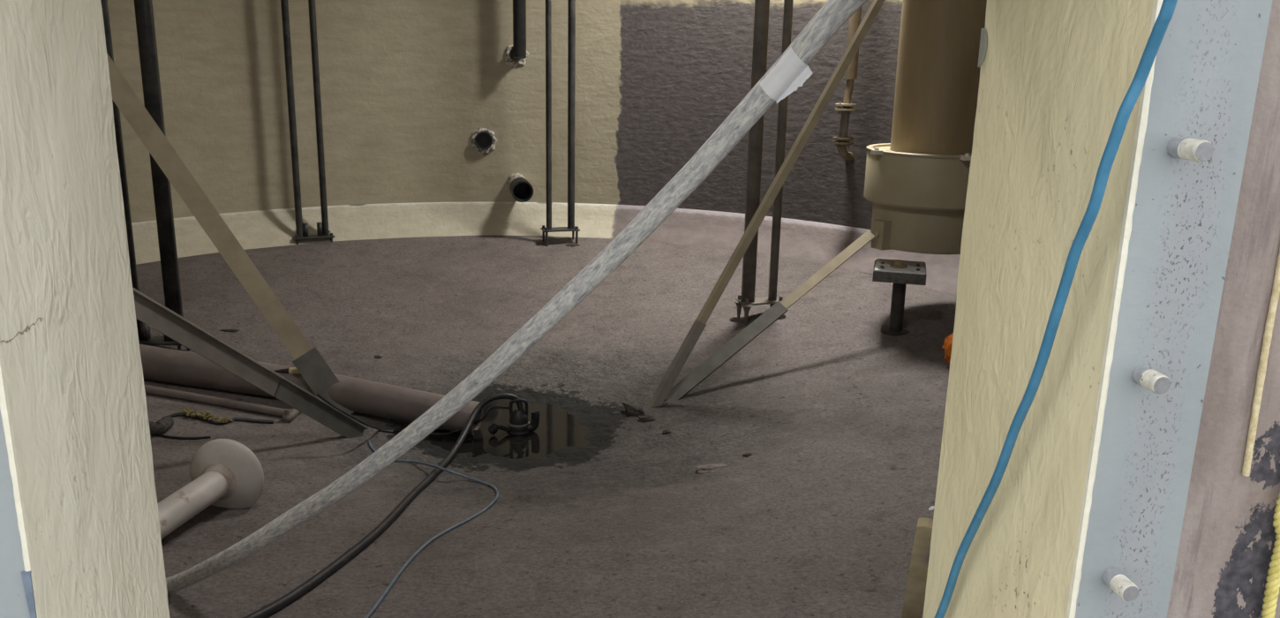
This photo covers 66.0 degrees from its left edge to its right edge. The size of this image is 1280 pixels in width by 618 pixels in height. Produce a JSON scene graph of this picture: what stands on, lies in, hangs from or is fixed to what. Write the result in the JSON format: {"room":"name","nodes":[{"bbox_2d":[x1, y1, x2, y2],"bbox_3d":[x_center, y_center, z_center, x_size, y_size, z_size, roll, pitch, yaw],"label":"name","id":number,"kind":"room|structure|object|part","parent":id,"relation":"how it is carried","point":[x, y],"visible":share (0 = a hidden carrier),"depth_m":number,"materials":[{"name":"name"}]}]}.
{"room":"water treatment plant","nodes":[
{"label":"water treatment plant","id":0,"kind":"room"},
{"bbox_2d":[0,0,169,617],"bbox_3d":[-0.685,0.086,1.200,0.018,1.350,0.384,-1,15,-8],"label":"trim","id":1,"kind":"structure","parent":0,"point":[69,337],"depth_m":1.17,"materials":[{"name":"beige paint"}]},
{"bbox_2d":[107,0,902,229],"bbox_3d":[-0.777,-1.482,4.628,7.000,3.520,7.020,-1,14,-7],"label":"wall","id":2,"kind":"structure","parent":0,"point":[406,86],"depth_m":7.87,"materials":[{"name":"beige paint"}]},
{"bbox_2d":[470,127,497,154],"bbox_3d":[-1.301,-1.396,8.209,0.232,0.231,0.076,-1,14,-7],"label":"pipe stub","id":3,"kind":"object","parent":2,"relation":"attached to","point":[483,140],"depth_m":8.21,"materials":[{"name":"black metal"}]},
{"bbox_2d":[504,0,528,67],"bbox_3d":[-0.981,-2.990,7.770,0.208,2.128,0.257,-1,14,-7],"label":"drain pipe","id":4,"kind":"object","parent":2,"relation":"attached to","point":[516,54],"visible":1,"depth_m":7.87,"materials":[{"name":"black metal"}]},
{"bbox_2d":[507,173,533,202],"bbox_3d":[-1.001,-1.011,8.169,0.175,0.190,0.459,-2,15,-14],"label":"pipe stub","id":5,"kind":"object","parent":2,"relation":"attached to","point":[522,191],"visible":1,"depth_m":8.10,"materials":[{"name":"black metal"}]},
{"bbox_2d":[131,202,960,296],"bbox_3d":[-0.810,0.091,5.042,7.004,0.272,7.004,-1,14,-7],"label":"baseboard","id":6,"kind":"structure","parent":2,"relation":"attached to","point":[801,239],"depth_m":7.96,"materials":[{"name":"white paint"}]},
{"bbox_2d":[832,7,861,160],"bbox_3d":[1.532,-2.421,6.970,0.152,2.733,0.309,5,15,15],"label":"pipe","id":7,"kind":"object","parent":2,"relation":"attached to","point":[854,20],"visible":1,"depth_m":7.09,"materials":[{"name":"brown metal"}]},
{"bbox_2d":[135,235,956,617],"bbox_3d":[-0.817,0.422,5.127,6.960,0.464,6.960,-3,15,-16],"label":"floor","id":8,"kind":"structure","parent":0,"point":[840,418],"depth_m":4.63,"materials":[{"name":"grey concrete"}]},
{"bbox_2d":[100,0,190,351],"bbox_3d":[-2.665,-1.529,5.077,0.325,3.689,0.150,1,14,-2],"label":"vertical pipes","id":9,"kind":"object","parent":8,"relation":"on","point":[144,12],"visible":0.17,"depth_m":5.28,"materials":[{"name":"black metal"}]},
{"bbox_3d":[-2.700,0.176,5.515,0.325,0.012,0.150,1,14,-2],"label":"foot plate","id":10,"kind":"part","parent":9,"relation":"part of","materials":[{"name":"black metal"}]},
{"bbox_2d":[148,415,173,436],"bbox_3d":[-2.213,0.538,4.510,0.110,0.069,0.137,-1,14,-7],"label":"clod","id":11,"kind":"object","parent":8,"relation":"on","point":[164,424],"visible":0.84,"depth_m":4.47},
{"bbox_2d":[157,434,210,439],"bbox_3d":[-2.085,0.584,4.497,0.226,0.044,0.043,-3,15,-15],"label":"loose wire","id":12,"kind":"object","parent":8,"relation":"on","point":[161,435],"visible":1,"depth_m":4.48,"materials":[{"name":"black rubber"}]},
{"bbox_2d":[157,438,263,538],"bbox_3d":[-1.638,0.734,3.446,0.300,0.300,0.759,3,14,7],"label":"pipe","id":13,"kind":"object","parent":8,"relation":"on","point":[224,472],"visible":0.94,"depth_m":3.73,"materials":[{"name":"white plastic"}]},
{"bbox_2d":[168,406,273,424],"bbox_3d":[-2.051,0.525,4.779,0.490,0.105,0.176,-8,17,-32],"label":"rope","id":14,"kind":"object","parent":8,"relation":"on","point":[205,416],"visible":0.89,"depth_m":4.74,"materials":[{"name":"fabric"}]},
{"bbox_2d":[144,384,300,422],"bbox_3d":[-2.518,0.394,4.952,1.581,0.283,0.130,2,14,2],"label":"conduit","id":15,"kind":"object","parent":8,"relation":"on","point":[288,416],"visible":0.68,"depth_m":4.93,"materials":[{"name":"brown metal"}]},
{"bbox_2d":[219,329,239,331],"bbox_3d":[-2.488,0.130,5.946,0.130,0.021,0.029,-1,14,-7],"label":"chip","id":16,"kind":"object","parent":8,"relation":"on","point":[224,330],"visible":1,"depth_m":5.94,"materials":[{"name":"grey"}]},
{"bbox_2d":[106,52,353,414],"bbox_3d":[-2.571,-1.095,4.847,2.282,3.372,0.087,3,14,7],"label":"brace","id":17,"kind":"object","parent":8,"relation":"on","point":[308,361],"visible":0.65,"depth_m":4.96,"materials":[{"name":"grey metal"}]},
{"bbox_2d":[132,286,368,437],"bbox_3d":[-2.061,-0.103,3.739,0.039,2.058,2.434,11,17,34],"label":"metal beam","id":18,"kind":"structure","parent":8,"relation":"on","point":[148,311],"depth_m":4.29,"materials":[{"name":"grey metal"}]},
{"bbox_2d":[280,0,334,244],"bbox_3d":[-2.541,-2.212,7.338,0.305,3.484,0.150,-6,16,-27],"label":"vertical pipes","id":19,"kind":"object","parent":8,"relation":"on","point":[322,228],"visible":1,"depth_m":7.53,"materials":[{"name":"black metal"}]},
{"bbox_3d":[-2.575,-0.571,7.759,0.305,0.012,0.150,-6,16,-27],"label":"foot plate","id":20,"kind":"part","parent":19,"relation":"part of","materials":[{"name":"black metal"}]},
{"bbox_2d":[139,344,482,435],"bbox_3d":[-2.158,0.333,5.149,2.677,0.558,0.253,2,14,3],"label":"pipe","id":21,"kind":"object","parent":8,"relation":"on","point":[161,365],"depth_m":5.08,"materials":[{"name":"grey metal"}]},
{"bbox_3d":[-1.819,0.324,5.128,0.160,0.037,0.037,-1,14,-7],"label":"brush handle","id":22,"kind":"part","parent":21,"relation":"part of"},
{"bbox_2d":[316,393,381,429],"bbox_3d":[-1.343,0.506,4.731,0.121,0.344,0.471,6,15,19],"label":"lead","id":23,"kind":"object","parent":8,"relation":"on","point":[318,395],"visible":1,"depth_m":4.59,"materials":[{"name":"black rubber"}]},
{"bbox_2d":[242,392,524,617],"bbox_3d":[-0.963,0.735,3.954,0.233,0.313,2.484,4,15,11],"label":"cable","id":24,"kind":"object","parent":8,"relation":"on","point":[283,601],"visible":0.98,"depth_m":3.57,"materials":[{"name":"rubber"}]},
{"bbox_2d":[363,440,498,617],"bbox_3d":[-0.810,0.772,3.868,0.558,0.270,2.095,-2,15,-14],"label":"cable","id":25,"kind":"object","parent":8,"relation":"on","point":[493,502],"visible":0.94,"depth_m":3.76,"materials":[{"name":"rubber"}]},
{"bbox_2d":[380,406,509,435],"bbox_3d":[-0.994,0.578,5.052,0.656,0.156,0.073,-1,14,-7],"label":"lead","id":26,"kind":"object","parent":8,"relation":"on","point":[491,407],"visible":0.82,"depth_m":5.05,"materials":[{"name":"black rubber"}]},
{"bbox_2d":[429,400,589,459],"bbox_3d":[-0.670,0.627,5.177,1.120,0.001,1.120,-1,14,-7],"label":"puddle","id":27,"kind":"object","parent":8,"relation":"on","point":[557,429],"visible":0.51,"depth_m":5.06,"materials":[{"name":"black liquid"}]},
{"bbox_2d":[488,398,539,435],"bbox_3d":[-0.660,0.567,5.107,0.266,0.208,0.123,-6,16,-26],"label":"pump","id":28,"kind":"object","parent":8,"relation":"on","point":[519,424],"visible":0.98,"depth_m":5.09,"materials":[{"name":"black metal"}]},
{"bbox_2d":[488,422,510,434],"bbox_3d":[-0.725,0.615,5.074,0.113,0.060,0.050,-2,15,-12],"label":"switch","id":29,"kind":"object","parent":28,"relation":"attached to","point":[493,429],"depth_m":5.06,"materials":[{"name":"black plastic"}]},
{"bbox_3d":[-0.630,0.593,5.130,0.123,0.147,0.123,-1,14,-7],"label":"motor","id":30,"kind":"part","parent":28,"relation":"part of","materials":[{"name":"black metal"}]},
{"bbox_3d":[-0.629,0.507,5.108,0.100,0.091,0.018,-1,14,-7],"label":"handle","id":31,"kind":"part","parent":28,"relation":"part of","materials":[{"name":"black plastic"}]},
{"bbox_2d":[527,409,539,431],"bbox_3d":[-0.563,0.583,5.125,0.082,0.118,0.044,-1,14,-7],"label":"outlet","id":32,"kind":"object","parent":28,"relation":"attached to","point":[531,426],"depth_m":5.11,"materials":[{"name":"black plastic"}]},
{"bbox_2d":[165,0,867,594],"bbox_3d":[-0.429,-0.034,2.259,2.483,2.197,0.174,7,16,23],"label":"hose","id":33,"kind":"object","parent":8,"relation":"on","point":[791,70],"visible":0.9,"depth_m":2.05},
{"bbox_2d":[540,0,579,246],"bbox_3d":[-0.620,-2.232,7.649,0.295,3.521,0.150,-4,15,-18],"label":"vertical pipes","id":34,"kind":"object","parent":8,"relation":"on","point":[571,3],"visible":1,"depth_m":7.82,"materials":[{"name":"black metal"}]},
{"bbox_3d":[-0.653,-0.651,8.054,0.295,0.012,0.150,-4,15,-18],"label":"foot plate","id":35,"kind":"part","parent":34,"relation":"part of","materials":[{"name":"black metal"}]},
{"bbox_2d":[564,242,579,246],"bbox_3d":[-0.552,-0.521,8.022,0.122,0.029,0.046,-1,14,-7],"label":"chip","id":36,"kind":"object","parent":8,"relation":"on","point":[570,244],"visible":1,"depth_m":8.01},
{"bbox_2d":[621,402,644,416],"bbox_3d":[-0.038,0.556,5.325,0.066,0.078,0.210,-12,19,-41],"label":"chip","id":37,"kind":"object","parent":8,"relation":"on","point":[631,410],"visible":0.86,"depth_m":5.29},
{"bbox_2d":[638,414,655,422],"bbox_3d":[0.038,0.582,5.210,0.092,0.043,0.062,-3,15,-15],"label":"chip","id":38,"kind":"object","parent":8,"relation":"on","point":[648,417],"visible":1,"depth_m":5.19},
{"bbox_2d":[662,429,671,434],"bbox_3d":[0.135,0.626,4.979,0.053,0.029,0.032,-1,14,-7],"label":"chip","id":39,"kind":"object","parent":8,"relation":"on","point":[665,432],"visible":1,"depth_m":4.97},
{"bbox_2d":[695,463,728,473],"bbox_3d":[0.321,0.709,4.381,0.153,0.031,0.084,-1,14,-7],"label":"chip","id":40,"kind":"object","parent":8,"relation":"on","point":[708,468],"visible":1,"depth_m":4.37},
{"bbox_2d":[742,452,752,457],"bbox_3d":[0.492,0.670,4.521,0.051,0.020,0.031,-1,14,-7],"label":"chip","id":41,"kind":"object","parent":8,"relation":"on","point":[745,455],"visible":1,"depth_m":4.51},
{"bbox_2d":[732,0,793,323],"bbox_3d":[0.826,-1.710,6.072,0.337,3.691,0.200,-4,15,-20],"label":"vertical pipes","id":42,"kind":"object","parent":8,"relation":"on","point":[747,299],"visible":0.78,"depth_m":6.25,"materials":[{"name":"brown metal"}]},
{"bbox_3d":[0.792,-0.052,6.497,0.291,0.012,0.150,-4,15,-20],"label":"foot plate","id":43,"kind":"part","parent":42,"relation":"part of","materials":[{"name":"brown metal"}]},
{"bbox_2d":[647,0,885,406],"bbox_3d":[0.718,-0.609,5.456,1.462,2.262,0.054,-7,16,-28],"label":"brace","id":44,"kind":"object","parent":8,"relation":"on","point":[698,326],"visible":0.94,"depth_m":5.44,"materials":[{"name":"grey metal"}]},
{"bbox_2d":[664,230,874,400],"bbox_3d":[0.763,0.033,5.655,1.416,0.884,0.074,-7,16,-28],"label":"brace","id":45,"kind":"object","parent":8,"relation":"on","point":[726,352],"visible":0.93,"depth_m":5.61,"materials":[{"name":"grey metal"}]},
{"bbox_2d":[872,258,926,335],"bbox_3d":[1.577,-0.089,6.029,0.307,0.440,0.360,5,15,14],"label":"support block","id":46,"kind":"object","parent":8,"relation":"on","point":[900,273],"visible":1,"depth_m":5.93,"materials":[{"name":"metal"}]},
{"bbox_3d":[1.569,-0.023,5.995,0.180,0.329,0.180,-1,14,-7],"label":"post","id":47,"kind":"part","parent":46,"relation":"part of","materials":[{"name":"black metal"}]},
{"bbox_3d":[1.581,-0.259,5.985,0.293,0.010,0.351,5,15,14],"label":"plate","id":48,"kind":"part","parent":46,"relation":"part of","materials":[{"name":"silver metal"}]},
{"bbox_2d":[901,517,933,617],"bbox_3d":[0.579,0.676,2.113,0.042,0.686,0.432,5,15,13],"label":"wooden slat","id":49,"kind":"object","parent":8,"relation":"on","point":[914,594],"visible":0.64,"depth_m":1.94,"materials":[{"name":"beige wood"}]},
{"bbox_2d":[941,332,953,364],"bbox_3d":[1.755,0.221,5.334,0.232,0.204,0.215,-8,17,-32],"label":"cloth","id":50,"kind":"object","parent":8,"relation":"on","point":[947,345],"visible":0.2,"depth_m":5.31,"materials":[{"name":"orange fabric"}]},
{"bbox_2d":[1166,0,1279,617],"bbox_3d":[-0.036,-0.568,1.084,6.600,3.700,0.285,-1,14,-7],"label":"wall","id":51,"kind":"structure","parent":0,"point":[1227,540],"depth_m":1.21,"materials":[{"name":"grey paint"}]},
{"bbox_2d":[0,342,40,617],"bbox_3d":[-0.652,0.133,1.018,0.007,1.310,0.009,-1,14,-7],"label":"trim","id":52,"kind":"structure","parent":51,"relation":"attached to","point":[4,404],"depth_m":1.03,"materials":[{"name":"paint"}]},
{"bbox_2d":[21,570,37,617],"bbox_3d":[-0.656,0.316,1.062,0.009,0.075,0.003,-1,14,-7],"label":"trim","id":53,"kind":"structure","parent":51,"relation":"attached to","point":[26,576],"depth_m":1.06,"materials":[{"name":"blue metal"}]},
{"bbox_2d":[0,0,1272,617],"bbox_3d":[-0.055,0.124,1.103,1.459,1.570,0.030,-1,14,-7],"label":"door frame","id":54,"kind":"structure","parent":51,"relation":"attached to","point":[1208,59],"depth_m":1.13,"materials":[{"name":"blue paint"}]},
{"bbox_2d":[977,28,986,67],"bbox_3d":[0.493,-0.375,1.416,0.003,0.055,0.016,-1,14,-7],"label":"trim","id":55,"kind":"structure","parent":51,"relation":"attached to","point":[983,33],"depth_m":1.42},
{"bbox_2d":[922,0,1153,617],"bbox_3d":[0.521,0.073,1.346,0.018,1.350,0.384,-1,15,-8],"label":"trim","id":56,"kind":"structure","parent":51,"relation":"attached to","point":[1056,76],"depth_m":1.30,"materials":[{"name":"beige paint"}]},
{"bbox_2d":[933,0,1177,617],"bbox_3d":[0.469,0.145,1.412,0.048,1.700,0.815,-2,15,-11],"label":"hose","id":57,"kind":"object","parent":51,"relation":"hanging from","point":[1168,7],"visible":1,"depth_m":1.15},
{"bbox_2d":[1065,0,1163,617],"bbox_3d":[0.544,0.121,1.163,0.009,1.310,0.009,-1,14,-7],"label":"trim","id":58,"kind":"structure","parent":51,"relation":"attached to","point":[1145,94],"depth_m":1.14,"materials":[{"name":"paint"}]},
{"bbox_2d":[1102,567,1138,601],"bbox_3d":[0.585,0.334,1.206,0.023,0.023,0.055,-1,14,-7],"label":"stud","id":59,"kind":"object","parent":51,"relation":"attached to","point":[1124,587],"visible":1,"depth_m":1.19,"materials":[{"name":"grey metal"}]},
{"bbox_2d":[1131,365,1170,394],"bbox_3d":[0.589,0.080,1.141,0.023,0.023,0.053,-1,14,-7],"label":"stud","id":60,"kind":"object","parent":51,"relation":"attached to","point":[1156,382],"visible":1,"depth_m":1.12,"materials":[{"name":"grey metal"}]},
{"bbox_2d":[1167,136,1213,162],"bbox_3d":[0.595,-0.174,1.073,0.023,0.023,0.060,-1,14,-7],"label":"stud","id":61,"kind":"object","parent":51,"relation":"attached to","point":[1189,149],"visible":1,"depth_m":1.05,"materials":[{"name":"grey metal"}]},
{"bbox_2d":[1242,247,1279,476],"bbox_3d":[0.737,-0.732,0.985,0.087,1.941,0.009,-1,14,-7],"label":"cord","id":62,"kind":"object","parent":51,"relation":"hanging from","point":[1276,290],"visible":1,"depth_m":1.19,"materials":[{"name":"beige"}]},
{"bbox_2d":[1261,493,1279,617],"bbox_3d":[0.891,-0.190,1.116,0.303,2.967,0.117,-9,17,-33],"label":"rope","id":63,"kind":"object","parent":51,"relation":"hanging from","point":[1271,592],"visible":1,"depth_m":1.26,"materials":[{"name":"yellow fabric"}]},
{"bbox_3d":[-0.739,-3.359,4.157,7.600,0.350,7.600,-1,14,-7],"label":"ceiling","id":64,"kind":"structure","parent":0,"visible":0},
{"bbox_2d":[863,0,986,254],"bbox_3d":[1.820,-1.899,5.706,0.851,3.104,0.822,9,16,29],"label":"tube","id":65,"kind":"object","parent":64,"relation":"hanging from","point":[915,183],"visible":0.68,"depth_m":5.67,"materials":[{"name":"paint"}]}
]}

